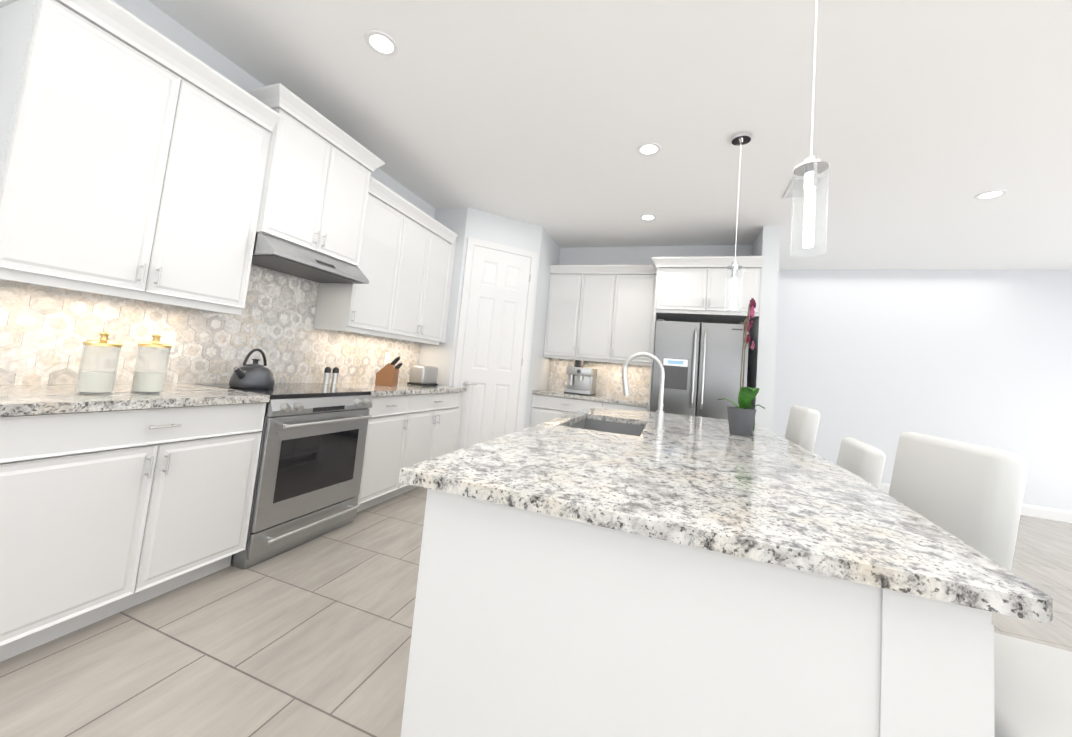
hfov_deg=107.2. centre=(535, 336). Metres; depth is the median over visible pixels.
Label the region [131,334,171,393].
canister
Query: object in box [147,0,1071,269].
ceiling
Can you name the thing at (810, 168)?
pendant light
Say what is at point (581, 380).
espresso machine
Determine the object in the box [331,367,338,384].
pepper shaker
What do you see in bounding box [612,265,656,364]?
upper cabinet
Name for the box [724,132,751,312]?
pendant light
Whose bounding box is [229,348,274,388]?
kettle
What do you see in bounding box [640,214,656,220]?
recessed light
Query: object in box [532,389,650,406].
countertop
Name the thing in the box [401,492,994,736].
kitchen island
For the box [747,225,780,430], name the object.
wall
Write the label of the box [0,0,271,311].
upper cabinet
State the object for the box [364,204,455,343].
upper cabinet
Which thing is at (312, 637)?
floor
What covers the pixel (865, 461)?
stool
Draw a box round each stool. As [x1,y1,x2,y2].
[785,405,819,451]
[836,437,885,488]
[889,432,1027,570]
[994,633,1071,736]
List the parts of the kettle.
handle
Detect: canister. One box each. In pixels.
[75,332,122,393]
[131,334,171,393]
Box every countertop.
[0,381,269,416]
[304,381,466,396]
[399,408,1052,623]
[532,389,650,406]
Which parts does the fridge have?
dispenser panel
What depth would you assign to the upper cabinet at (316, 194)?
2.59 m
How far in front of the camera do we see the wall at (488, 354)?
4.49 m
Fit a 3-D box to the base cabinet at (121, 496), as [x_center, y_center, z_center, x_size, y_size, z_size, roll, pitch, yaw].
[-1.937,0.722,1.767,0.620,0.875,0.930,4,-5,19]
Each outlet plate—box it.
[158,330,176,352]
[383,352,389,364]
[614,372,620,381]
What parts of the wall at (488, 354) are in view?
casing trim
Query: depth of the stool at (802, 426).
2.23 m
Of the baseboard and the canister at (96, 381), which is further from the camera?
the baseboard
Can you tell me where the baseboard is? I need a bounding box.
[880,483,1071,522]
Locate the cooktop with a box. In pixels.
[200,383,370,399]
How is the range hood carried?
attached to the wall at (161, 22)
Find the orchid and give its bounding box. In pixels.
[718,298,764,435]
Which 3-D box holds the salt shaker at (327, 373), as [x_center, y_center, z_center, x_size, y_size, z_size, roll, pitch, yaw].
[-1.636,0.306,3.095,0.046,0.137,0.046,4,-5,19]
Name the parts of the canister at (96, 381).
lid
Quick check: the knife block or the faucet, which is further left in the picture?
the knife block
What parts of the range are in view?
drawer, door, door glass, panel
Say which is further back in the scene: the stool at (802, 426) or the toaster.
the toaster
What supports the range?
on the floor
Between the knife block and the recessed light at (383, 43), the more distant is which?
the knife block
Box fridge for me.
[650,319,748,419]
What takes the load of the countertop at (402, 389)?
on the base cabinet at (386, 445)
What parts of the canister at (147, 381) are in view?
lid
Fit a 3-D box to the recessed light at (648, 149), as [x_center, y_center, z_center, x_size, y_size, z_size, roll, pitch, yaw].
[0.849,-1.407,2.975,0.176,0.006,0.176,4,-5,19]
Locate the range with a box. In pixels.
[200,383,372,569]
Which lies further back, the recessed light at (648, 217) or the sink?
the recessed light at (648, 217)
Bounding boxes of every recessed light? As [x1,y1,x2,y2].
[365,30,397,56]
[637,142,660,155]
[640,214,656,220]
[974,190,1006,199]
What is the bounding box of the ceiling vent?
[782,176,825,198]
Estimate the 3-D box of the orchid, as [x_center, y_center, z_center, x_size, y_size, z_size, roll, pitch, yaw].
[1.197,0.174,2.294,0.234,0.778,0.338,4,-5,19]
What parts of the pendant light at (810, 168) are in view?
glass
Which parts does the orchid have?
pot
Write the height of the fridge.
1.823 m
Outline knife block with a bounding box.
[375,356,402,386]
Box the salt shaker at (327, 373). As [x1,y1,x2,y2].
[323,367,330,383]
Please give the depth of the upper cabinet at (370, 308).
3.22 m
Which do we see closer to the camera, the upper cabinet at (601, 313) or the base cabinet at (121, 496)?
the base cabinet at (121, 496)
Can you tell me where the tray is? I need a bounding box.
[564,388,591,395]
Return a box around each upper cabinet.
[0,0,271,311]
[252,88,375,267]
[314,180,407,335]
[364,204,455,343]
[544,265,615,360]
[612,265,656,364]
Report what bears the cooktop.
in the range
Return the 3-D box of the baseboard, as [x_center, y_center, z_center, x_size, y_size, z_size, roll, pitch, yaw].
[4.926,1.963,4.833,4.349,0.130,0.017,4,-5,19]
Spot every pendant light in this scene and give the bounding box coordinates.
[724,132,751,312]
[790,0,828,255]
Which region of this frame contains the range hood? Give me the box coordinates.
[251,233,368,283]
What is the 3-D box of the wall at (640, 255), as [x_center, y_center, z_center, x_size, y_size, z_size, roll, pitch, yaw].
[1.445,0.275,5.092,2.570,2.900,0.150,4,-5,19]
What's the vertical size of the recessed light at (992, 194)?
0.006 m
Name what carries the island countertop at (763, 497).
on the kitchen island
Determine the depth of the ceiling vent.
3.35 m
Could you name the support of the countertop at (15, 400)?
on the base cabinet at (121, 496)
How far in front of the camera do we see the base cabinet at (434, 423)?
3.64 m
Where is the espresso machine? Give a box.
[564,360,596,395]
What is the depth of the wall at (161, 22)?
2.31 m
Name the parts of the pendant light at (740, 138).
glass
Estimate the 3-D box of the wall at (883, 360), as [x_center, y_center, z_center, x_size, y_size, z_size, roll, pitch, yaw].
[5.076,0.597,5.023,4.650,2.900,0.150,4,-5,19]
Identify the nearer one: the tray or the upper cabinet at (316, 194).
the upper cabinet at (316, 194)
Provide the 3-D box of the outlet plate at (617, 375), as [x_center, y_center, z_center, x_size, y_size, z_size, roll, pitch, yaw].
[1.047,0.523,5.108,0.070,0.114,0.008,4,-5,19]
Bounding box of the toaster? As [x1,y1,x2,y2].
[407,365,437,385]
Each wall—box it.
[112,0,435,324]
[418,207,559,449]
[548,245,751,382]
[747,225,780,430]
[772,270,1071,510]
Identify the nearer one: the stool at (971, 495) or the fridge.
the stool at (971, 495)
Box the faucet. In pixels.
[619,352,666,431]
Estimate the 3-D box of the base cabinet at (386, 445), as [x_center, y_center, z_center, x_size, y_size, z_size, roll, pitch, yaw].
[-1.460,0.876,3.145,0.620,0.875,0.473,4,-5,19]
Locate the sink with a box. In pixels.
[571,416,642,435]
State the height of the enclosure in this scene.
2.540 m
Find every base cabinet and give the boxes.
[0,401,268,661]
[357,393,411,512]
[400,393,462,494]
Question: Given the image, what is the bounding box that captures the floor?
[0,487,1071,736]
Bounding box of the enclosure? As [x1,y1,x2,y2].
[648,256,763,410]
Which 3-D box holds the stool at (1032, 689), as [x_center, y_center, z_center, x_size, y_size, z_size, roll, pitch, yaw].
[1.014,0.849,0.690,0.470,0.978,0.440,3,-5,22]

